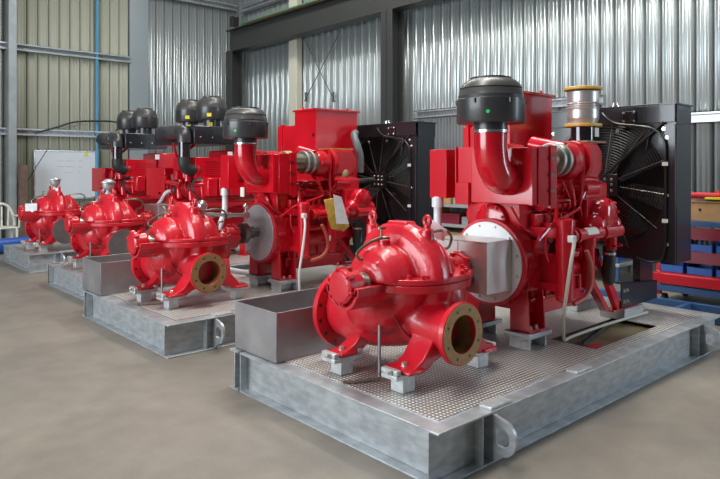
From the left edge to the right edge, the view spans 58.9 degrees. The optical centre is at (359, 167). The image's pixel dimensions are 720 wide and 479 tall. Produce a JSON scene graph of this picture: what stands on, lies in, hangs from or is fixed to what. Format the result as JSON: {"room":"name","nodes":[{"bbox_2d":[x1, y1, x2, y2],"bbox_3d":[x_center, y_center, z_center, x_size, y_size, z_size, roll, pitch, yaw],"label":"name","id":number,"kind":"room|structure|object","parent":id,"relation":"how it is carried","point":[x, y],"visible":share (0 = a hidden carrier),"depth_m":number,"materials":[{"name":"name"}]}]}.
{"room":"factory workshop","nodes":[
{"label":"factory workshop","id":0,"kind":"room"},
{"bbox_2d":[1,0,236,238],"bbox_3d":[-6.927,-2.000,16.453,8.605,7.400,0.035,0,0,-42],"label":"wall","id":1,"kind":"structure","parent":0,"point":[52,90],"depth_m":16.61,"materials":[{"name":"metal"}]},
{"bbox_2d":[0,0,0,238],"bbox_3d":[-8.714,-2.000,14.772,0.700,7.400,0.020,0,0,-42],"label":"trim","id":2,"kind":"structure","parent":1,"relation":"attached to","point":[0,0],"depth_m":14.99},
{"bbox_2d":[0,41,6,49],"bbox_3d":[-9.216,-2.885,14.283,2.300,0.170,0.140,0,0,-42],"label":"trim","id":3,"kind":"structure","parent":1,"relation":"attached to","point":[3,44],"depth_m":14.99,"materials":[{"name":"grey metal"}]},
{"bbox_2d":[0,127,6,134],"bbox_3d":[-9.216,-0.865,14.283,2.300,0.170,0.140,0,0,-42],"label":"trim","id":4,"kind":"structure","parent":1,"relation":"attached to","point":[3,130],"depth_m":14.99,"materials":[{"name":"grey metal"}]},
{"bbox_2d":[6,0,16,237],"bbox_3d":[-8.238,-2.000,15.043,0.170,7.400,0.290,0,0,-42],"label":"trim","id":5,"kind":"structure","parent":1,"relation":"attached to","point":[11,5],"depth_m":14.94,"materials":[{"name":"grey metal"}]},
{"bbox_2d":[17,150,46,184],"bbox_3d":[-7.917,-0.006,15.189,0.860,0.871,0.020,0,0,-42],"label":"hanging cable","id":6,"kind":"object","parent":1,"relation":"hanging from","point":[46,150],"visible":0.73,"depth_m":15.32,"materials":[{"name":"black rubber"}]},
{"bbox_2d":[17,128,109,137],"bbox_3d":[-7.400,-0.865,15.906,2.230,0.170,0.140,0,0,-42],"label":"trim","id":7,"kind":"structure","parent":1,"relation":"attached to","point":[20,131],"depth_m":15.84,"materials":[{"name":"grey metal"}]},
{"bbox_2d":[33,150,94,199],"bbox_3d":[-7.371,0.170,15.963,1.490,1.220,0.055,0,0,-42],"label":"whiteboard","id":8,"kind":"object","parent":1,"relation":"attached to","point":[74,168],"visible":0.91,"depth_m":15.95,"materials":[{"name":"white plastic"}]},
{"bbox_2d":[17,43,131,63],"bbox_3d":[-7.184,-2.885,16.099,2.810,0.170,0.140,0,0,-42],"label":"trim","id":9,"kind":"structure","parent":1,"relation":"attached to","point":[20,47],"depth_m":16.02,"materials":[{"name":"grey metal"}]},
{"bbox_2d":[36,120,117,133],"bbox_3d":[-7.086,-1.031,16.066,2.015,0.412,0.044,0,0,-42],"label":"air hose","id":10,"kind":"object","parent":1,"relation":"attached to","point":[81,120],"visible":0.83,"depth_m":16.02,"materials":[{"name":"black rubber"}]},
{"bbox_2d":[95,0,98,200],"bbox_3d":[-6.786,-2.000,16.442,0.084,7.400,0.084,0,0,-42],"label":"trim","id":11,"kind":"structure","parent":1,"relation":"attached to","point":[96,1],"depth_m":16.41,"materials":[{"name":"blue metal"}]},
{"bbox_2d":[129,0,147,158],"bbox_3d":[-6.000,-2.000,17.272,0.520,7.400,0.050,0,0,-42],"label":"trim","id":12,"kind":"structure","parent":1,"relation":"attached to","point":[138,9],"depth_m":17.24,"materials":[{"name":"metal"}]},
{"bbox_2d":[175,0,237,11],"bbox_3d":[-4.735,-4.805,18.289,2.720,0.170,0.140,0,0,-42],"label":"trim","id":13,"kind":"structure","parent":1,"relation":"attached to","point":[209,3],"depth_m":18.69,"materials":[{"name":"grey metal"}]},
{"bbox_2d":[0,231,719,478],"bbox_3d":[-2.666,1.750,2.982,24.000,0.100,32.000,0,0,-42],"label":"floor","id":14,"kind":"structure","parent":0,"point":[80,399],"depth_m":4.24,"materials":[{"name":"concrete"}]},
{"bbox_2d":[0,203,19,237],"bbox_3d":[-7.643,1.226,13.694,0.556,0.948,0.530,0,0,-42],"label":"plastic chair","id":15,"kind":"object","parent":14,"relation":"on","point":[8,226],"visible":0.72,"depth_m":13.87,"materials":[{"name":"beige plastic"}]},
{"bbox_2d":[0,236,29,253],"bbox_3d":[-6.850,1.550,13.024,0.340,0.340,1.395,0,0,34],"label":"pipe","id":16,"kind":"object","parent":14,"relation":"on","point":[16,240],"visible":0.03,"depth_m":12.67,"materials":[{"name":"blue paint"}]},
{"bbox_2d":[18,165,27,236],"bbox_3d":[-7.917,0.815,14.968,0.170,1.770,0.170,0,0,-42],"label":"steel post","id":17,"kind":"object","parent":14,"relation":"on","point":[22,169],"visible":0.56,"depth_m":14.90,"materials":[{"name":"brown metal"}]},
{"bbox_2d":[3,240,76,272],"bbox_3d":[-4.369,1.466,12.298,4.120,0.467,2.070,0,0,-42],"label":"steel skid","id":18,"kind":"object","parent":14,"relation":"on","point":[34,261],"visible":0.31,"depth_m":10.70,"materials":[{"name":"white metal"}]},
{"bbox_2d":[17,177,91,250],"bbox_3d":[-5.244,0.774,11.026,1.214,1.238,1.121,0,0,-42],"label":"pump","id":19,"kind":"object","parent":18,"relation":"on","point":[45,225],"visible":0.87,"depth_m":10.74,"materials":[{"name":"red metal"}]},
{"bbox_2d":[25,203,36,210],"bbox_3d":[-5.466,0.655,10.587,0.177,0.130,0.003,0,0,-18],"label":"paper tag","id":20,"kind":"object","parent":19,"relation":"hanging from","point":[33,206],"visible":1,"depth_m":10.59,"materials":[{"name":"white paper"}]},
{"bbox_2d":[92,108,177,230],"bbox_3d":[-4.308,0.120,12.406,1.564,2.545,1.780,0,0,-42],"label":"engine","id":21,"kind":"object","parent":18,"relation":"on","point":[129,175],"visible":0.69,"depth_m":11.76,"materials":[{"name":"red paint"}]},
{"bbox_2d":[117,110,133,118],"bbox_3d":[-4.644,-1.061,12.830,0.472,0.182,0.472,0,0,-42],"label":"hood","id":22,"kind":"object","parent":21,"relation":"attached to","point":[125,114],"depth_m":12.63,"materials":[{"name":"grey"}]},
{"bbox_2d":[132,108,157,117],"bbox_3d":[-4.162,-1.061,12.322,0.472,0.182,0.472,0,0,-42],"label":"hood","id":23,"kind":"object","parent":21,"relation":"attached to","point":[140,112],"depth_m":12.14,"materials":[{"name":"grey"}]},
{"bbox_2d":[46,246,249,300],"bbox_3d":[-2.410,1.466,9.972,4.100,0.467,2.350,0,0,-42],"label":"steel skid","id":24,"kind":"object","parent":14,"relation":"on","point":[60,275],"visible":0.2,"depth_m":9.02,"materials":[{"name":"white metal"}]},
{"bbox_2d":[63,179,154,268],"bbox_3d":[-3.549,0.774,9.055,1.214,1.238,1.121,0,0,-42],"label":"pump","id":25,"kind":"object","parent":24,"relation":"on","point":[103,227],"visible":0.94,"depth_m":8.78,"materials":[{"name":"red metal"}]},
{"bbox_2d":[145,203,174,229],"bbox_3d":[-2.986,0.737,9.551,0.310,0.386,0.494,0,0,-42],"label":"guard","id":26,"kind":"object","parent":25,"relation":"attached to","point":[157,208],"visible":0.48,"depth_m":9.36,"materials":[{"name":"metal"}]},
{"bbox_2d":[146,96,262,255],"bbox_3d":[-2.538,0.120,10.367,1.564,2.545,1.780,0,0,-42],"label":"engine","id":27,"kind":"object","parent":24,"relation":"on","point":[189,178],"visible":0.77,"depth_m":9.78,"materials":[{"name":"red paint"}]},
{"bbox_2d":[176,99,198,109],"bbox_3d":[-2.874,-1.061,10.791,0.472,0.182,0.472,0,0,-42],"label":"hood","id":28,"kind":"object","parent":27,"relation":"attached to","point":[185,104],"depth_m":10.60,"materials":[{"name":"grey"}]},
{"bbox_2d":[197,96,226,107],"bbox_3d":[-2.393,-1.061,10.282,0.472,0.182,0.472,0,0,-42],"label":"hood","id":29,"kind":"object","parent":27,"relation":"attached to","point":[207,101],"depth_m":10.10,"materials":[{"name":"grey"}]},
{"bbox_2d":[82,261,351,358],"bbox_3d":[-0.927,1.466,7.863,4.100,0.467,2.550,0,0,-42],"label":"steel skid","id":30,"kind":"object","parent":14,"relation":"on","point":[197,321],"visible":0.58,"depth_m":6.42,"materials":[{"name":"white metal"}]},
{"bbox_2d":[82,253,175,295],"bbox_3d":[-2.581,1.214,7.552,1.180,0.358,0.580,0,0,-42],"label":"steel tray","id":31,"kind":"object","parent":30,"relation":"on","point":[106,274],"visible":0.41,"depth_m":7.11,"materials":[{"name":"silver metal"}]},
{"bbox_2d":[126,196,249,304],"bbox_3d":[-1.893,0.850,6.850,1.263,1.086,1.296,0,0,-42],"label":"pump","id":32,"kind":"object","parent":30,"relation":"on","point":[184,248],"visible":1,"depth_m":6.49,"materials":[{"name":"red metal"}]},
{"bbox_2d":[218,107,375,280],"bbox_3d":[-0.664,0.284,8.005,2.838,2.158,1.616,0,0,-42],"label":"engine","id":33,"kind":"object","parent":30,"relation":"on","point":[318,158],"visible":0.91,"depth_m":7.39,"materials":[{"name":"metal"}]},
{"bbox_2d":[224,107,266,119],"bbox_3d":[-1.237,-0.585,6.889,0.468,0.136,0.468,0,0,-42],"label":"hood","id":34,"kind":"object","parent":33,"relation":"attached to","point":[236,113],"depth_m":6.71,"materials":[{"name":"grey"}]},
{"bbox_2d":[298,218,305,290],"bbox_3d":[-0.625,0.955,6.992,0.088,0.860,0.180,0,0,7],"label":"hose","id":35,"kind":"object","parent":33,"relation":"attached to","point":[304,219],"visible":0.89,"depth_m":6.92,"materials":[{"name":"white plastic"}]},
{"bbox_2d":[318,148,352,149],"bbox_3d":[-0.299,-0.233,7.888,0.370,0.015,0.240,0,0,-42],"label":"outlet plate","id":36,"kind":"object","parent":33,"relation":"attached to","point":[319,148],"depth_m":7.78,"materials":[{"name":"yellow metal"}]},
{"bbox_2d":[324,195,349,230],"bbox_3d":[-0.258,0.514,7.274,0.389,0.430,0.089,0,0,-42],"label":"bag","id":37,"kind":"object","parent":33,"relation":"hanging from","point":[336,213],"visible":1,"depth_m":7.23,"materials":[{"name":"paper"}]},
{"bbox_2d":[350,120,436,242],"bbox_3d":[0.345,0.223,8.720,0.481,1.735,1.440,0,0,-42],"label":"radiator","id":38,"kind":"object","parent":33,"relation":"attached to","point":[397,155],"visible":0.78,"depth_m":8.43,"materials":[{"name":"black metal"}]},
{"bbox_2d":[226,51,242,149],"bbox_3d":[-3.660,-0.830,18.526,0.360,5.060,0.340,0,0,-42],"label":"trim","id":39,"kind":"structure","parent":14,"relation":"on","point":[234,61],"depth_m":18.50,"materials":[{"name":"grey metal"}]},
{"bbox_2d":[381,9,403,123],"bbox_3d":[0.693,-0.830,13.658,0.360,5.060,0.340,0,0,-42],"label":"column","id":40,"kind":"structure","parent":14,"relation":"on","point":[392,23],"depth_m":13.64,"materials":[{"name":"grey metal"}]},
{"bbox_2d":[226,0,443,52],"bbox_3d":[2.022,-3.685,12.171,0.320,0.650,17.450,0,0,-42],"label":"steel beam","id":41,"kind":"structure","parent":40,"relation":"on","point":[323,15],"depth_m":15.77,"materials":[{"name":"grey metal"}]},
{"bbox_2d":[229,16,238,27],"bbox_3d":[-3.660,-4.250,18.526,0.200,0.300,0.200,0,0,-42],"label":"trim","id":42,"kind":"structure","parent":41,"relation":"on","point":[233,21],"depth_m":18.51,"materials":[{"name":"grey metal"}]},
{"bbox_2d":[240,0,318,24],"bbox_3d":[2.175,-4.043,11.737,0.050,0.035,16.600,0,0,-42],"label":"trim","id":43,"kind":"structure","parent":41,"relation":"attached to","point":[312,1],"depth_m":16.49,"materials":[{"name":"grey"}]},
{"bbox_2d":[247,0,320,23],"bbox_3d":[2.320,-4.040,11.665,0.050,0.059,16.300,0,0,-42],"label":"trim","id":44,"kind":"structure","parent":41,"relation":"on","point":[319,0],"depth_m":16.38,"materials":[{"name":"orange"}]},
{"bbox_2d":[230,294,719,478],"bbox_3d":[1.221,1.466,5.505,4.080,0.467,2.450,0,0,-42],"label":"steel skid","id":45,"kind":"object","parent":14,"relation":"on","point":[444,421],"visible":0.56,"depth_m":4.30,"materials":[{"name":"white metal"}]},
{"bbox_2d":[235,288,336,363],"bbox_3d":[-0.348,1.214,5.138,1.170,0.358,0.565,0,0,-42],"label":"steel tray","id":46,"kind":"object","parent":45,"relation":"on","point":[278,328],"visible":0.46,"depth_m":4.74,"materials":[{"name":"silver metal"}]},
{"bbox_2d":[313,210,496,383],"bbox_3d":[0.298,0.850,4.423,1.214,1.086,1.115,0,0,-42],"label":"pump","id":47,"kind":"object","parent":45,"relation":"on","point":[401,287],"visible":1,"depth_m":4.13,"materials":[{"name":"red paint"}]},
{"bbox_2d":[430,75,656,333],"bbox_3d":[1.590,0.314,5.634,2.838,2.098,1.396,0,0,-42],"label":"engine","id":48,"kind":"object","parent":45,"relation":"on","point":[508,167],"depth_m":4.99,"materials":[{"name":"red metal"}]},
{"bbox_2d":[459,75,523,95],"bbox_3d":[0.944,-0.585,4.600,0.468,0.136,0.468,0,0,-42],"label":"hood","id":49,"kind":"object","parent":48,"relation":"attached to","point":[484,85],"depth_m":4.41,"materials":[{"name":"grey metal"}]},
{"bbox_2d":[563,140,605,143],"bbox_3d":[2.022,-0.234,5.765,0.340,0.017,0.260,0,0,-42],"label":"outlet plate","id":50,"kind":"object","parent":48,"relation":"attached to","point":[583,141],"depth_m":5.63,"materials":[{"name":"brown metal"}]},
{"bbox_2d":[562,240,647,341],"bbox_3d":[2.055,0.958,5.432,0.248,0.875,1.888,0,0,40],"label":"pipe","id":51,"kind":"object","parent":48,"relation":"attached to","point":[564,339],"visible":1,"depth_m":4.88,"materials":[{"name":"beige metal"}]},
{"bbox_2d":[552,102,692,280],"bbox_3d":[2.497,0.223,6.404,0.481,1.735,1.440,0,0,-42],"label":"radiator","id":52,"kind":"object","parent":48,"relation":"attached to","point":[646,152],"visible":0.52,"depth_m":6.02,"materials":[{"name":"black metal"}]},
{"bbox_2d":[577,321,611,345],"bbox_3d":[2.027,1.413,5.467,0.050,0.030,0.902,0,0,35],"label":"strut","id":53,"kind":"object","parent":45,"relation":"on","point":[588,338],"visible":0.81,"depth_m":5.35,"materials":[{"name":"metal"}]},
{"bbox_2d":[586,343,602,348],"bbox_3d":[1.850,1.415,5.046,0.241,0.027,0.097,0,0,-42],"label":"rag","id":54,"kind":"object","parent":45,"relation":"on","point":[595,345],"visible":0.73,"depth_m":5.04,"materials":[{"name":"red fabric"}]},
{"bbox_2d":[442,204,632,283],"bbox_3d":[2.438,1.075,11.301,0.700,1.250,4.800,0,0,-42],"label":"storage rack","id":55,"kind":"object","parent":14,"relation":"on","point":[619,263],"visible":0.09,"depth_m":9.64,"materials":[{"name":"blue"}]},
{"bbox_2d":[442,207,449,211],"bbox_3d":[1.459,0.897,12.306,0.420,0.264,0.397,0,0,-42],"label":"carton","id":56,"kind":"object","parent":55,"relation":"on","point":[444,209],"visible":0.13,"depth_m":12.22,"materials":[{"name":"brown cardboard"}]},
{"bbox_2d":[444,198,452,203],"bbox_3d":[1.709,0.566,12.027,0.420,0.206,0.347,0,0,-42],"label":"carton","id":57,"kind":"object","parent":55,"relation":"on","point":[446,200],"visible":0.21,"depth_m":11.80,"materials":[{"name":"beige cardboard"}]},
{"bbox_2d":[442,212,465,223],"bbox_3d":[1.795,0.933,11.930,0.420,0.192,0.492,0,0,-42],"label":"toolbox","id":58,"kind":"object","parent":55,"relation":"on","point":[447,217],"visible":0.53,"depth_m":11.74,"materials":[{"name":"red metal"}]},
{"bbox_2d":[446,230,462,235],"bbox_3d":[1.862,1.289,11.855,0.420,0.220,0.464,0,0,-42],"label":"carton","id":59,"kind":"object","parent":55,"relation":"on","point":[454,232],"visible":0.14,"depth_m":11.81,"materials":[{"name":"brown cardboard"}]},
{"bbox_2d":[442,223,466,227],"bbox_3d":[2.438,1.055,11.301,0.700,0.050,4.800,0,0,-42],"label":"shelf","id":60,"kind":"object","parent":55,"relation":"attached to","point":[443,224],"depth_m":11.61,"materials":[{"name":"grey metal"}]},
{"bbox_2d":[444,204,467,207],"bbox_3d":[2.438,0.695,11.301,0.700,0.050,4.800,0,0,-42],"label":"shelf","id":61,"kind":"object","parent":55,"relation":"attached to","point":[445,205],"depth_m":11.56,"materials":[{"name":"grey"}]},
{"bbox_2d":[462,216,467,224],"bbox_3d":[2.142,0.957,11.542,0.420,0.144,0.428,0,0,-42],"label":"carton","id":62,"kind":"object","parent":55,"relation":"on","point":[464,219],"visible":0.2,"depth_m":11.51,"materials":[{"name":"grey cardboard"}]},
{"bbox_2d":[615,258,632,266],"bbox_3d":[2.438,1.425,11.301,0.700,0.050,4.800,0,0,-42],"label":"shelf","id":63,"kind":"object","parent":55,"relation":"attached to","point":[626,262],"depth_m":9.44,"materials":[{"name":"grey"}]},
{"bbox_2d":[584,288,719,323],"bbox_3d":[3.837,1.640,7.321,0.580,0.080,3.400,0,0,-42],"label":"frame","id":64,"kind":"object","parent":14,"relation":"on","point":[681,304],"visible":0.13,"depth_m":7.53,"materials":[{"name":"blue"}]},
{"bbox_2d":[653,221,719,298],"bbox_3d":[4.691,1.169,7.521,0.860,1.059,2.160,0,0,-42],"label":"trolley","id":65,"kind":"object","parent":14,"relation":"on","point":[686,284],"visible":0.46,"depth_m":7.62,"materials":[{"name":"red metal"}]},
{"bbox_2d":[661,262,686,272],"bbox_3d":[3.948,1.224,7.977,0.260,0.130,0.290,0,0,-42],"label":"storage bin","id":66,"kind":"object","parent":65,"relation":"on","point":[681,267],"visible":0.61,"depth_m":7.88,"materials":[{"name":"blue plastic"}]},
{"bbox_2d":[655,270,719,279],"bbox_3d":[4.702,1.305,7.524,0.840,0.030,2.050,0,0,-42],"label":"shelf","id":67,"kind":"object","parent":65,"relation":"attached to","point":[658,273],"depth_m":7.76,"materials":[{"name":"red metal"}]},
{"bbox_2d":[687,263,715,276],"bbox_3d":[4.168,1.224,7.731,0.260,0.130,0.290,0,0,-42],"label":"storage bin","id":68,"kind":"object","parent":65,"relation":"on","point":[692,268],"visible":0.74,"depth_m":7.68,"materials":[{"name":"blue plastic"}]},
{"bbox_2d":[691,239,717,252],"bbox_3d":[4.168,0.944,7.731,0.260,0.130,0.290,0,0,-42],"label":"storage bin","id":69,"kind":"object","parent":65,"relation":"on","point":[707,248],"visible":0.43,"depth_m":7.62,"materials":[{"name":"blue plastic"}]},
{"bbox_2d":[691,201,719,221],"bbox_3d":[4.513,0.518,7.690,0.720,0.241,1.470,0,0,-42],"label":"cardboard box","id":70,"kind":"object","parent":65,"relation":"on","point":[707,211],"visible":0.53,"depth_m":7.60,"materials":[{"name":"brown cardboard"}]},
{"bbox_2d":[691,191,719,198],"bbox_3d":[4.253,0.334,7.760,0.315,0.127,0.340,0,0,-42],"label":"tool","id":71,"kind":"object","parent":70,"relation":"on","point":[694,195],"visible":0.5,"depth_m":7.68,"materials":[{"name":"red metal"}]},
{"bbox_2d":[691,199,719,201],"bbox_3d":[4.250,0.386,7.489,0.040,0.022,1.100,0,0,-42],"label":"bar","id":72,"kind":"object","parent":70,"relation":"on","point":[691,199],"visible":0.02,"depth_m":7.61,"materials":[{"name":"metal"}]},
{"bbox_2d":[705,197,719,199],"bbox_3d":[4.199,0.361,7.524,0.050,0.026,0.220,0,0,-42],"label":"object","id":73,"kind":"object","parent":72,"relation":"on","point":[708,198],"visible":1,"depth_m":7.53,"materials":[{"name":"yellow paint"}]},
{"bbox_2d":[691,251,719,254],"bbox_3d":[4.702,1.025,7.524,0.840,0.030,2.050,0,0,-42],"label":"shelf","id":74,"kind":"object","parent":65,"relation":"attached to","point":[692,253],"depth_m":7.60,"materials":[{"name":"red metal"}]},
{"bbox_2d":[691,221,719,227],"bbox_3d":[4.702,0.670,7.524,0.840,0.060,2.050,0,0,-42],"label":"shelf","id":75,"kind":"object","parent":65,"relation":"attached to","point":[693,223],"depth_m":7.57,"materials":[{"name":"blue metal"}]},
{"bbox_2d":[716,242,719,253],"bbox_3d":[4.388,0.944,7.485,0.260,0.130,0.290,0,0,-42],"label":"storage bin","id":76,"kind":"object","parent":65,"relation":"on","point":[717,243],"visible":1,"depth_m":7.49,"materials":[{"name":"blue plastic"}]},
{"bbox_2d":[716,266,719,277],"bbox_3d":[4.388,1.224,7.485,0.260,0.130,0.290,0,0,-42],"label":"storage bin","id":77,"kind":"object","parent":65,"relation":"on","point":[717,267],"visible":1,"depth_m":7.50,"materials":[{"name":"blue plastic"}]},
{"bbox_2d":[237,0,719,273],"bbox_3d":[2.230,-2.000,12.663,0.035,7.400,17.908,0,0,-42],"label":"wall","id":78,"kind":"structure","parent":0,"point":[640,52],"depth_m":11.88,"materials":[{"name":"silver metal"}]},
{"bbox_2d":[239,0,282,13],"bbox_3d":[-0.536,-4.685,15.618,0.140,0.170,9.000,0,0,-42],"label":"trim","id":79,"kind":"structure","parent":78,"relation":"attached to","point":[247,8],"depth_m":18.34,"materials":[{"name":"grey metal"}]},
{"bbox_2d":[289,0,301,125],"bbox_3d":[-1.712,-2.000,16.880,0.190,7.400,0.350,0,0,-42],"label":"column","id":80,"kind":"structure","parent":78,"relation":"attached to","point":[295,45],"depth_m":16.78,"materials":[{"name":"beige"}]},
{"bbox_2d":[304,30,340,101],"bbox_3d":[-0.946,-2.483,16.001,0.070,1.735,1.520,0,0,-42],"label":"brace","id":81,"kind":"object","parent":78,"relation":"attached to","point":[306,94],"depth_m":16.02,"materials":[{"name":"metal"}]},
{"bbox_2d":[413,94,602,118],"bbox_3d":[2.596,-1.135,12.114,0.140,0.170,4.200,0,0,-42],"label":"trim","id":82,"kind":"structure","parent":78,"relation":"attached to","point":[561,102],"depth_m":12.99,"materials":[{"name":"grey metal"}]},
{"bbox_2d":[691,110,719,123],"bbox_3d":[6.062,-0.745,8.238,0.140,0.170,6.200,0,0,-42],"label":"trim","id":83,"kind":"structure","parent":78,"relation":"attached to","point":[699,117],"depth_m":9.34,"materials":[{"name":"silver metal"}]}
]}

